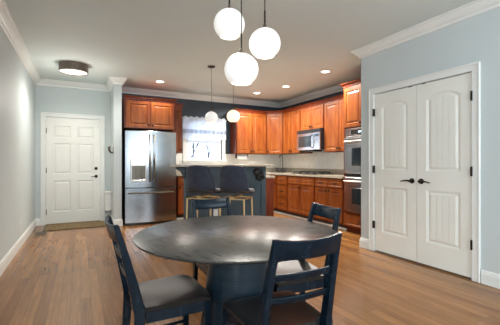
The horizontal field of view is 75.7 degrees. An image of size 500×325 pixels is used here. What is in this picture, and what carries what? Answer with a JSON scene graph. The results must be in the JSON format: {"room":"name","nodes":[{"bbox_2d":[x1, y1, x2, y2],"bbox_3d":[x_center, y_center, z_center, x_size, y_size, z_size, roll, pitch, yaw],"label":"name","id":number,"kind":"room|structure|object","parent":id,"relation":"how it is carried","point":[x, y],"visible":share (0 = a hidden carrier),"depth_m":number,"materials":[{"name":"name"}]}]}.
{"room":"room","nodes":[
{"label":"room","id":0,"kind":"room"},
{"bbox_2d":[0,26,34,260],"bbox_3d":[-1.743,-0.195,1.598,0.120,2.690,9.650,0,0,-28],"label":"wall","id":1,"kind":"structure","parent":0,"point":[17,88],"depth_m":4.05,"materials":[{"name":"paint"}]},
{"bbox_2d":[0,218,39,275],"bbox_3d":[-1.641,1.085,1.652,0.110,0.130,9.650,0,0,-28],"label":"baseboard","id":2,"kind":"structure","parent":1,"relation":"attached to","point":[12,252],"depth_m":4.10,"materials":[{"name":"white paint"}]},
{"bbox_2d":[111,84,121,218],"bbox_3d":[-2.576,-0.195,6.187,0.130,2.690,0.750,0,0,-28],"label":"wall","id":3,"kind":"structure","parent":0,"point":[116,92],"depth_m":5.87,"materials":[{"name":"paint"}]},
{"bbox_2d":[104,190,111,210],"bbox_3d":[-2.792,0.740,6.323,0.125,0.380,0.272,0,0,-28],"label":"wall box","id":4,"kind":"object","parent":3,"relation":"attached to","point":[107,194],"visible":1,"depth_m":6.22,"materials":[{"name":"white plastic"}]},
{"bbox_2d":[105,214,122,225],"bbox_3d":[-2.605,1.085,6.163,0.174,0.130,0.789,0,0,-34],"label":"baseboard","id":5,"kind":"structure","parent":3,"relation":"attached to","point":[119,222],"depth_m":5.86,"materials":[{"name":"white paint"}]},
{"bbox_2d":[35,85,280,218],"bbox_3d":[-1.596,-0.195,7.192,5.580,2.690,0.120,0,0,-28],"label":"wall","id":6,"kind":"structure","parent":0,"point":[47,98],"depth_m":6.36,"materials":[{"name":"paint"}]},
{"bbox_2d":[40,112,104,225],"bbox_3d":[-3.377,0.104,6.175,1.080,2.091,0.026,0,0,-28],"label":"trim","id":7,"kind":"structure","parent":6,"relation":"attached to","point":[42,114],"depth_m":6.00,"materials":[{"name":"white paint"}]},
{"bbox_2d":[46,117,99,224],"bbox_3d":[-3.404,0.148,6.221,0.916,2.004,0.140,0,0,-28],"label":"door","id":8,"kind":"structure","parent":6,"relation":"in","point":[72,145],"depth_m":6.19,"materials":[{"name":"white paint"}]},
{"bbox_2d":[122,95,177,131],"bbox_3d":[-2.036,-0.950,6.464,1.003,0.600,0.741,0,0,-28],"label":"upper cabinet","id":9,"kind":"object","parent":6,"relation":"attached to","point":[139,113],"visible":0.99,"depth_m":6.14,"materials":[{"name":"brown wood"}]},
{"bbox_2d":[172,103,183,152],"bbox_3d":[-1.589,-0.733,6.910,0.278,1.035,0.376,0,0,-28],"label":"upper cabinet","id":10,"kind":"object","parent":6,"relation":"attached to","point":[178,107],"visible":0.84,"depth_m":6.79,"materials":[{"name":"brown wood"}]},
{"bbox_2d":[182,116,226,162],"bbox_3d":[-1.052,-0.515,7.425,1.060,1.040,0.125,0,0,-28],"label":"window","id":11,"kind":"structure","parent":6,"relation":"in","point":[194,150],"depth_m":7.43,"materials":[{"name":"white glass"}]},
{"bbox_2d":[188,139,219,143],"bbox_3d":[-1.051,-0.700,7.423,0.780,0.500,0.006,0,0,-28],"label":"roller shade","id":12,"kind":"object","parent":11,"relation":"attached to","point":[190,141],"depth_m":7.41,"materials":[{"name":"white fabric"}]},
{"bbox_2d":[182,116,226,139],"bbox_3d":[-1.028,-0.793,7.357,1.080,0.507,0.046,0,0,-28],"label":"window valance","id":13,"kind":"object","parent":11,"relation":"hanging from","point":[193,128],"visible":0.95,"depth_m":7.33,"materials":[{"name":"white fabric"}]},
{"bbox_2d":[176,153,280,167],"bbox_3d":[-0.489,-0.045,7.702,2.894,0.340,0.006,0,0,-28],"label":"backsplash","id":14,"kind":"structure","parent":6,"relation":"attached to","point":[275,160],"depth_m":7.98,"materials":[{"name":"beige tile"}]},
{"bbox_2d":[229,108,266,153],"bbox_3d":[-0.042,-0.733,7.723,0.863,1.035,0.376,0,0,-28],"label":"upper cabinet","id":15,"kind":"object","parent":6,"relation":"attached to","point":[248,135],"visible":0.94,"depth_m":7.58,"materials":[{"name":"brown wood"}]},
{"bbox_2d":[235,154,247,158],"bbox_3d":[-0.200,-0.150,7.631,0.310,0.130,0.110,0,0,-28],"label":"paper towel holder","id":16,"kind":"object","parent":15,"relation":"attached to","point":[236,155],"visible":0.95,"depth_m":7.58,"materials":[{"name":"white paper"}]},
{"bbox_2d":[0,0,343,107],"bbox_3d":[0.674,-1.484,2.867,5.340,0.112,9.650,0,0,-28],"label":"trim","id":17,"kind":"structure","parent":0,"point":[7,23],"depth_m":6.26,"materials":[{"name":"white paint"}]},
{"bbox_2d":[4,0,474,102],"bbox_3d":[0.674,-1.580,2.867,5.640,0.080,9.950,0,0,-28],"label":"ceiling","id":18,"kind":"structure","parent":0,"point":[144,42],"depth_m":3.92,"materials":[{"name":"paint"}]},
{"bbox_2d":[59,61,87,75],"bbox_3d":[-2.761,-1.477,5.045,0.410,0.124,0.410,0,0,-28],"label":"flush ceiling light","id":19,"kind":"object","parent":18,"relation":"attached to","point":[73,68],"visible":1,"depth_m":4.93,"materials":[{"name":"brown metal"}]},
{"bbox_2d":[59,69,86,74],"bbox_3d":[-2.761,-1.423,5.045,0.392,0.010,0.392,0,0,-28],"label":"diffuser","id":20,"kind":"object","parent":19,"relation":"attached to","point":[65,71],"depth_m":5.01,"materials":[{"name":"white glass"}]},
{"bbox_2d":[205,65,217,122],"bbox_3d":[-0.616,-1.091,5.132,0.200,0.895,0.200,0,0,-28],"label":"pendant lamp","id":21,"kind":"object","parent":18,"relation":"hanging from","point":[210,117],"visible":1,"depth_m":5.08,"materials":[{"name":"white glass"}]},
{"bbox_2d":[214,0,244,39],"bbox_3d":[-0.134,-1.177,2.080,0.200,0.724,0.200,0,0,-28],"label":"pendant lamp","id":22,"kind":"object","parent":18,"relation":"hanging from","point":[227,22],"visible":0.98,"depth_m":2.01,"materials":[{"name":"white glass"}]},
{"bbox_2d":[227,103,239,121],"bbox_3d":[-0.275,-1.111,5.311,0.216,0.856,0.216,0,0,-28],"label":"pendant lamp","id":23,"kind":"object","parent":18,"relation":"hanging from","point":[233,115],"visible":0.94,"depth_m":5.23,"materials":[{"name":"white glass"}]},
{"bbox_2d":[224,0,257,85],"bbox_3d":[-0.051,-1.000,1.870,0.197,1.077,0.197,0,0,-28],"label":"pendant lamp","id":24,"kind":"object","parent":18,"relation":"hanging from","point":[240,69],"visible":1,"depth_m":1.80,"materials":[{"name":"white glass"}]},
{"bbox_2d":[249,0,280,58],"bbox_3d":[0.094,-1.107,2.040,0.200,0.863,0.200,0,0,-28],"label":"pendant lamp","id":25,"kind":"object","parent":18,"relation":"hanging from","point":[264,43],"visible":1,"depth_m":1.97,"materials":[{"name":"white glass"}]},
{"bbox_2d":[0,212,499,324],"bbox_3d":[0.674,1.190,2.867,5.640,0.080,9.950,0,0,-28],"label":"floor","id":26,"kind":"structure","parent":0,"point":[69,276],"depth_m":2.97,"materials":[{"name":"brown wood"}]},
{"bbox_2d":[33,231,48,236],"bbox_3d":[-3.373,1.146,5.198,0.180,0.008,0.380,0,0,-28],"label":"floor vent","id":27,"kind":"object","parent":26,"relation":"in","point":[37,234],"visible":1,"depth_m":5.15,"materials":[{"name":"beige metal"}]},
{"bbox_2d":[34,232,46,236],"bbox_3d":[-3.369,1.143,5.190,0.150,0.003,0.323,0,0,-28],"label":"grille","id":28,"kind":"object","parent":27,"relation":"attached to","point":[38,234],"depth_m":5.15,"materials":[{"name":"brown metal"}]},
{"bbox_2d":[42,221,104,231],"bbox_3d":[-3.147,1.142,5.898,1.060,0.016,0.580,0,0,-28],"label":"doormat","id":29,"kind":"object","parent":26,"relation":"on","point":[66,226],"visible":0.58,"depth_m":5.84,"materials":[{"name":"brown fabric"}]},
{"bbox_2d":[122,130,175,224],"bbox_3d":[-1.998,0.275,6.341,0.933,1.750,0.913,0,0,-28],"label":"refrigerator","id":30,"kind":"object","parent":26,"relation":"on","point":[148,178],"visible":1,"depth_m":6.00,"materials":[{"name":"silver metal"}]},
{"bbox_2d":[104,215,210,324],"bbox_3d":[-0.513,0.721,1.761,0.512,0.859,0.400,0,0,-30],"label":"dining chair","id":31,"kind":"object","parent":26,"relation":"on","point":[151,301],"visible":1,"depth_m":1.68,"materials":[{"name":"blue paint"}]},
{"bbox_2d":[175,176,183,219],"bbox_3d":[-1.409,0.708,6.837,0.418,0.885,0.674,0,0,-28],"label":"base cabinet","id":32,"kind":"object","parent":26,"relation":"on","point":[179,186],"visible":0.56,"depth_m":6.52,"materials":[{"name":"brown wood"}]},
{"bbox_2d":[186,165,220,218],"bbox_3d":[-0.615,0.590,4.294,0.402,1.120,0.471,0,0,15],"label":"bar stool","id":33,"kind":"object","parent":26,"relation":"on","point":[200,179],"visible":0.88,"depth_m":4.11,"materials":[{"name":"grey fabric"}]},
{"bbox_2d":[187,188,219,192],"bbox_3d":[-0.607,0.365,4.323,0.370,0.040,0.340,0,0,15],"label":"seat cushion","id":34,"kind":"object","parent":33,"relation":"on","point":[206,190],"depth_m":4.15,"materials":[{"name":"black fabric"}]},
{"bbox_2d":[192,197,231,281],"bbox_3d":[-0.222,0.721,2.477,0.400,0.859,0.512,0,0,-28],"label":"dining chair","id":35,"kind":"object","parent":26,"relation":"on","point":[197,204],"visible":0.21,"depth_m":2.64,"materials":[{"name":"blue paint"}]},
{"bbox_2d":[170,164,274,218],"bbox_3d":[-0.436,0.586,5.413,1.860,1.128,0.950,0,0,-28],"label":"kitchen island","id":36,"kind":"object","parent":26,"relation":"on","point":[263,197],"visible":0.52,"depth_m":5.26,"materials":[{"name":"grey wood"}]},
{"bbox_2d":[213,209,217,215],"bbox_3d":[-0.536,0.780,5.044,0.074,0.116,0.009,0,0,-28],"label":"island outlet","id":37,"kind":"object","parent":36,"relation":"attached to","point":[215,211],"visible":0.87,"depth_m":5.04,"materials":[{"name":"white plastic"}]},
{"bbox_2d":[253,168,264,180],"bbox_3d":[0.155,0.190,5.372,0.200,0.210,0.070,0,0,-28],"label":"ornament","id":38,"kind":"object","parent":36,"relation":"attached to","point":[257,172],"visible":1,"depth_m":5.35,"materials":[{"name":"metal"}]},
{"bbox_2d":[133,215,335,324],"bbox_3d":[-0.072,0.780,1.933,1.184,0.740,1.184,0,0,42],"label":"dining table","id":39,"kind":"object","parent":26,"relation":"on","point":[235,249],"visible":0.81,"depth_m":1.77,"materials":[{"name":"grey wood"}]},
{"bbox_2d":[219,165,254,215],"bbox_3d":[-0.175,0.590,4.253,0.402,1.120,0.471,0,0,18],"label":"bar stool","id":40,"kind":"object","parent":26,"relation":"on","point":[233,179],"visible":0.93,"depth_m":4.07,"materials":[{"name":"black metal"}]},
{"bbox_2d":[220,188,253,192],"bbox_3d":[-0.166,0.365,4.282,0.370,0.040,0.340,0,0,18],"label":"seat cushion","id":41,"kind":"object","parent":40,"relation":"on","point":[223,190],"depth_m":4.11,"materials":[{"name":"black fabric"}]},
{"bbox_2d":[271,174,279,212],"bbox_3d":[0.822,0.708,7.564,0.704,0.885,0.238,0,0,-28],"label":"base cabinet","id":42,"kind":"object","parent":26,"relation":"on","point":[276,210],"visible":0.21,"depth_m":7.34,"materials":[{"name":"brown wood"}]},
{"bbox_2d":[222,232,341,324],"bbox_3d":[0.141,0.721,1.493,0.400,0.859,0.512,0,0,-25],"label":"dining chair","id":43,"kind":"object","parent":26,"relation":"on","point":[280,307],"visible":1,"depth_m":1.37,"materials":[{"name":"blue paint"}]},
{"bbox_2d":[277,175,290,215],"bbox_3d":[0.980,0.708,7.263,0.704,0.885,0.434,0,0,-28],"label":"base cabinet","id":44,"kind":"object","parent":26,"relation":"on","point":[282,180],"visible":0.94,"depth_m":7.09,"materials":[{"name":"brown wood"}]},
{"bbox_2d":[288,175,317,222],"bbox_3d":[1.295,0.708,6.669,0.696,0.885,0.903,0,0,-28],"label":"base cabinet","id":45,"kind":"object","parent":26,"relation":"on","point":[301,189],"visible":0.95,"depth_m":6.51,"materials":[{"name":"brown wood"}]},
{"bbox_2d":[267,202,340,324],"bbox_3d":[0.318,0.721,2.155,0.512,0.859,0.400,0,0,-21],"label":"dining chair","id":46,"kind":"object","parent":26,"relation":"on","point":[302,285],"visible":0.47,"depth_m":2.08,"materials":[{"name":"blue paint"}]},
{"bbox_2d":[315,177,346,229],"bbox_3d":[1.677,0.708,5.935,0.704,0.885,0.743,0,0,-28],"label":"base cabinet","id":47,"kind":"object","parent":26,"relation":"on","point":[328,191],"visible":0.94,"depth_m":5.73,"materials":[{"name":"brown wood"}]},
{"bbox_2d":[176,168,343,178],"bbox_3d":[0.196,0.195,6.400,2.897,0.139,2.942,0,0,-28],"label":"countertop","id":48,"kind":"structure","parent":47,"relation":"on","point":[334,173],"depth_m":6.81,"materials":[{"name":"stone"}]},
{"bbox_2d":[275,155,286,172],"bbox_3d":[0.738,0.018,7.672,0.306,0.419,0.306,0,0,-28],"label":"fruit basket","id":49,"kind":"object","parent":48,"relation":"on","point":[282,168],"visible":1,"depth_m":7.67,"materials":[{"name":"metal"}]},
{"bbox_2d":[290,171,329,174],"bbox_3d":[1.274,0.200,6.706,0.510,0.056,0.770,0,0,-28],"label":"gas cooktop","id":50,"kind":"object","parent":48,"relation":"in","point":[300,172],"visible":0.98,"depth_m":6.52,"materials":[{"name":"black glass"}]},
{"bbox_2d":[340,78,360,233],"bbox_3d":[2.039,-0.092,5.244,0.704,2.485,0.910,0,0,-28],"label":"tall cabinet","id":51,"kind":"object","parent":26,"relation":"on","point":[352,89],"visible":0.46,"depth_m":5.27,"materials":[{"name":"brown wood"}]},
{"bbox_2d":[344,127,360,213],"bbox_3d":[2.013,0.127,5.202,0.699,1.383,0.760,0,0,-28],"label":"double wall oven","id":52,"kind":"object","parent":51,"relation":"in","point":[352,142],"visible":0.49,"depth_m":5.23,"materials":[{"name":"metal"}]},
{"bbox_2d":[281,91,343,109],"bbox_3d":[1.786,-0.195,6.624,0.120,2.690,4.030,0,0,-28],"label":"wall","id":53,"kind":"structure","parent":0,"point":[341,92],"depth_m":7.16,"materials":[{"name":"paint"}]},
{"bbox_2d":[264,110,285,154],"bbox_3d":[0.660,-0.733,7.946,0.640,1.035,0.640,0,0,-28],"label":"upper cabinet","id":54,"kind":"object","parent":53,"relation":"attached to","point":[274,118],"visible":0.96,"depth_m":7.73,"materials":[{"name":"brown wood"}]},
{"bbox_2d":[282,106,312,153],"bbox_3d":[1.073,-0.733,7.436,0.376,1.035,0.698,0,0,-28],"label":"upper cabinet","id":55,"kind":"object","parent":53,"relation":"attached to","point":[291,116],"visible":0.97,"depth_m":7.34,"materials":[{"name":"brown wood"}]},
{"bbox_2d":[297,128,323,151],"bbox_3d":[1.359,-0.466,6.752,0.495,0.448,0.757,0,0,-28],"label":"microwave","id":56,"kind":"object","parent":53,"relation":"attached to","point":[311,140],"visible":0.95,"depth_m":6.59,"materials":[{"name":"silver metal"}]},
{"bbox_2d":[281,150,343,168],"bbox_3d":[1.480,-0.145,7.070,0.006,0.540,2.936,0,0,-28],"label":"backsplash","id":57,"kind":"structure","parent":53,"relation":"attached to","point":[327,160],"depth_m":7.12,"materials":[{"name":"beige tile"}]},
{"bbox_2d":[300,100,324,130],"bbox_3d":[1.416,-0.973,6.783,0.376,0.555,0.763,0,0,-28],"label":"upper cabinet","id":58,"kind":"object","parent":53,"relation":"attached to","point":[312,114],"visible":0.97,"depth_m":6.67,"materials":[{"name":"brown wood"}]},
{"bbox_2d":[323,94,343,151],"bbox_3d":[1.795,-0.733,6.062,0.376,1.035,0.853,0,0,-28],"label":"upper cabinet","id":59,"kind":"object","parent":53,"relation":"attached to","point":[333,106],"visible":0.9,"depth_m":6.10,"materials":[{"name":"brown wood"}]},
{"bbox_2d":[351,0,499,58],"bbox_3d":[3.338,-1.484,2.145,1.295,0.112,5.895,0,0,-28],"label":"trim","id":60,"kind":"structure","parent":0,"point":[477,7],"depth_m":3.48,"materials":[{"name":"white paint"}]},
{"bbox_2d":[361,7,499,273],"bbox_3d":[2.924,-0.195,1.874,0.120,2.690,5.800,0,0,-28],"label":"wall","id":61,"kind":"structure","parent":0,"point":[477,38],"depth_m":3.15,"materials":[{"name":"paint"}]},
{"bbox_2d":[359,238,368,248],"bbox_3d":[1.589,1.085,4.378,0.116,0.130,0.156,0,0,-28],"label":"baseboard","id":62,"kind":"structure","parent":61,"relation":"attached to","point":[364,243],"depth_m":4.34,"materials":[{"name":"white paint"}]},
{"bbox_2d":[372,85,416,261],"bbox_3d":[1.759,0.118,3.954,0.100,2.027,0.604,0,0,-28],"label":"door","id":63,"kind":"structure","parent":61,"relation":"in","point":[395,112],"depth_m":3.92,"materials":[{"name":"white paint"}]},
{"bbox_2d":[369,61,480,282],"bbox_3d":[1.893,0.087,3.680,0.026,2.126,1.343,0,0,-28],"label":"trim","id":64,"kind":"structure","parent":61,"relation":"attached to","point":[475,67],"depth_m":3.13,"materials":[{"name":"white paint"}]},
{"bbox_2d":[417,73,472,277],"bbox_3d":[2.042,0.118,3.414,0.100,2.027,0.604,0,0,-28],"label":"door","id":65,"kind":"structure","parent":61,"relation":"in","point":[444,106],"depth_m":3.40,"materials":[{"name":"white paint"}]},
{"bbox_2d":[481,270,499,288],"bbox_3d":[3.213,1.085,1.177,0.016,0.130,4.297,0,0,-28],"label":"baseboard","id":66,"kind":"structure","parent":61,"relation":"attached to","point":[488,278],"depth_m":3.00,"materials":[{"name":"white paint"}]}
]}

